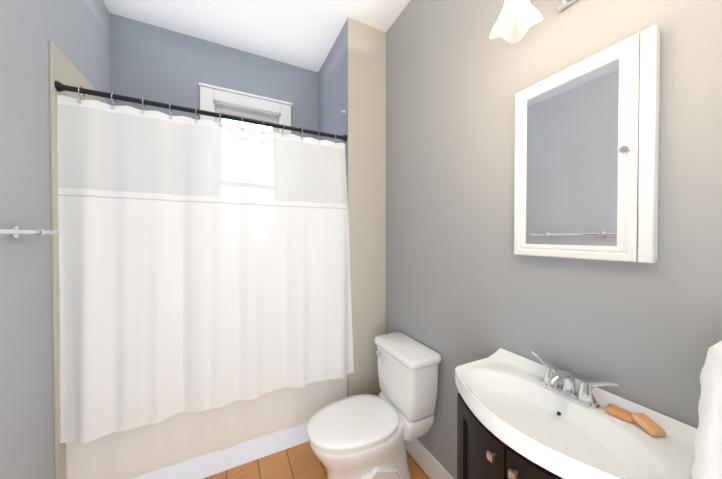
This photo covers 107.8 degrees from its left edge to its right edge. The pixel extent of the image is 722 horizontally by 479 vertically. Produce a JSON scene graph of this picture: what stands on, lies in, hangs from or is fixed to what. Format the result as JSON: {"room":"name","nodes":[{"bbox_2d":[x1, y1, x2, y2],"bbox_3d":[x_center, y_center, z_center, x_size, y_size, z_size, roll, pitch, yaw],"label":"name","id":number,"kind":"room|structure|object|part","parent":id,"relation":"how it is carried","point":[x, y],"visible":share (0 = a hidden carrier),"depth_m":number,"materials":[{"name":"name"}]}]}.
{"room":"bathroom","nodes":[
{"label":"bathroom","id":0,"kind":"room"},
{"bbox_2d":[0,0,110,478],"bbox_3d":[-1.167,-0.062,0.539,0.120,3.020,3.140,0,1,-27],"label":"wall","id":1,"kind":"structure","parent":0,"point":[76,33],"depth_m":1.10,"materials":[{"name":"grey paint"}]},
{"bbox_2d":[0,226,60,237],"bbox_3d":[-1.207,-0.027,0.846,0.078,0.048,0.685,0,1,-27],"label":"towel rail","id":2,"kind":"object","parent":1,"relation":"attached to","point":[15,231],"visible":1,"depth_m":1.00,"materials":[{"name":"silver metal"}]},
{"bbox_2d":[49,41,109,478],"bbox_3d":[-1.597,0.256,1.552,0.012,2.360,0.710,0,1,-27],"label":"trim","id":3,"kind":"structure","parent":1,"relation":"attached to","point":[63,69],"depth_m":1.25,"materials":[{"name":"beige paint"}]},
{"bbox_2d":[54,81,353,478],"bbox_3d":[-0.759,0.169,1.588,1.555,2.232,0.116,0,1,-27],"label":"shower curtain","id":4,"kind":"object","parent":1,"relation":"attached to","point":[205,286],"visible":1,"depth_m":1.49,"materials":[{"name":"white fabric"}]},
{"bbox_3d":[-0.784,-0.735,1.588,1.506,0.048,0.048,0,1,-27],"label":"rod","id":5,"kind":"part","parent":4,"relation":"part of","materials":[{"name":"black metal"}]},
{"bbox_2d":[110,13,317,138],"bbox_3d":[-1.166,-0.083,2.227,1.630,3.020,0.120,0,1,-27],"label":"wall","id":6,"kind":"structure","parent":0,"point":[150,62],"depth_m":2.05,"materials":[{"name":"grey paint"}]},
{"bbox_2d":[198,82,292,134],"bbox_3d":[-0.975,-0.477,2.288,0.750,1.517,0.172,0,1,-27],"label":"window","id":7,"kind":"structure","parent":6,"relation":"in","point":[209,94],"depth_m":2.24,"materials":[{"name":"white"}]},
{"bbox_3d":[-0.984,-0.484,2.306,0.506,1.256,0.083,0,1,-27],"label":"window sash","id":8,"kind":"part","parent":7,"relation":"part of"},
{"bbox_2d":[103,0,410,71],"bbox_3d":[-0.296,-1.627,0.954,2.067,0.100,3.140,0,1,-27],"label":"ceiling","id":9,"kind":"structure","parent":0,"point":[304,34],"depth_m":1.91,"materials":[{"name":"white paint"}]},
{"bbox_2d":[203,441,429,478],"bbox_3d":[-0.296,1.493,0.993,2.067,0.100,3.140,0,1,-27],"label":"floor","id":10,"kind":"structure","parent":0,"point":[301,461],"depth_m":1.65,"materials":[{"name":"brown wood"}]},
{"bbox_2d":[132,422,308,478],"bbox_3d":[-0.944,1.188,1.933,1.504,0.485,0.627,0,1,-27],"label":"baseboard","id":11,"kind":"structure","parent":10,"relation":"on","point":[205,465],"depth_m":1.66,"materials":[{"name":"white wood"}]},
{"bbox_2d":[307,332,440,478],"bbox_3d":[0.050,1.043,1.518,0.722,0.787,0.424,0,1,-27],"label":"toilet","id":12,"kind":"object","parent":10,"relation":"on","point":[363,436],"visible":1,"depth_m":1.45,"materials":[{"name":"white ceramic"}]},
{"bbox_3d":[-0.041,1.012,1.472,0.518,0.047,0.384,0,1,-27],"label":"seat","id":13,"kind":"part","parent":12,"relation":"part of","materials":[{"name":"white plastic"}]},
{"bbox_3d":[0.118,0.742,1.680,0.032,0.039,0.103,0,1,-27],"label":"lever","id":14,"kind":"part","parent":12,"relation":"part of","materials":[{"name":"silver metal"}]},
{"bbox_3d":[0.273,0.672,1.624,0.224,0.049,0.424,0,1,-27],"label":"tank lid","id":15,"kind":"part","parent":12,"relation":"part of","materials":[{"name":"white ceramic"}]},
{"bbox_3d":[0.275,0.853,1.627,0.200,0.312,0.396,0,1,-27],"label":"tank","id":16,"kind":"part","parent":12,"relation":"part of","materials":[{"name":"white ceramic"}]},
{"bbox_2d":[455,348,696,478],"bbox_3d":[0.570,0.936,0.832,0.406,1.017,0.590,0,1,-27],"label":"bathroom vanity","id":17,"kind":"object","parent":10,"relation":"on","point":[519,417],"visible":1,"depth_m":0.79,"materials":[{"name":"white ceramic"}]},
{"bbox_2d":[532,351,619,408],"bbox_3d":[0.665,0.475,0.873,0.136,0.097,0.253,0,1,-27],"label":"faucet","id":18,"kind":"object","parent":17,"relation":"on","point":[561,385],"depth_m":0.86,"materials":[{"name":"silver metal"}]},
{"bbox_2d":[318,18,385,396],"bbox_3d":[-0.082,-0.085,2.371,0.437,3.020,0.830,0,1,-27],"label":"wall","id":19,"kind":"structure","parent":0,"point":[352,77],"depth_m":1.98,"materials":[{"name":"grey paint"}]},
{"bbox_2d":[385,0,721,478],"bbox_3d":[0.760,-0.068,1.037,0.120,3.020,2.310,0,1,-27],"label":"wall","id":20,"kind":"structure","parent":0,"point":[465,284],"depth_m":1.07,"materials":[{"name":"grey paint"}]},
{"bbox_2d":[405,438,453,478],"bbox_3d":[0.396,1.362,1.631,0.016,0.145,0.955,0,1,-27],"label":"baseboard","id":21,"kind":"structure","parent":20,"relation":"attached to","point":[428,462],"depth_m":1.59,"materials":[{"name":"white wood"}]},
{"bbox_2d":[489,0,576,43],"bbox_3d":[0.657,-0.869,0.858,0.210,0.183,0.441,0,1,-27],"label":"wall sconce","id":22,"kind":"object","parent":20,"relation":"attached to","point":[516,20],"visible":1,"depth_m":0.99,"materials":[{"name":"white glass"}]},
{"bbox_3d":[0.633,-0.838,0.846,0.157,0.120,0.441,0,1,-27],"label":"lamp shade","id":23,"kind":"part","parent":22,"relation":"part of","materials":[{"name":"white glass"}]},
{"bbox_2d":[514,25,660,262],"bbox_3d":[0.718,-0.261,0.896,0.073,0.650,0.395,0,1,-27],"label":"upper cabinet","id":24,"kind":"object","parent":20,"relation":"attached to","point":[586,180],"visible":0.98,"depth_m":0.84,"materials":[{"name":"white paint"}]},
{"bbox_2d":[526,59,618,245],"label":"mirror","id":25,"kind":"object","parent":24,"relation":"attached to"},
{"bbox_3d":[0.760,-0.260,0.759,0.026,0.021,0.020,0,1,-27],"label":"knob","id":26,"kind":"part","parent":24,"relation":"part of","materials":[{"name":"silver metal"}]},
{"bbox_2d":[692,340,721,478],"bbox_3d":[0.783,0.549,0.544,0.280,0.707,0.093,0,1,-27],"label":"towel","id":27,"kind":"object","parent":20,"relation":"attached to","point":[708,450],"visible":1,"depth_m":0.50,"materials":[{"name":"white fabric"}]}
]}

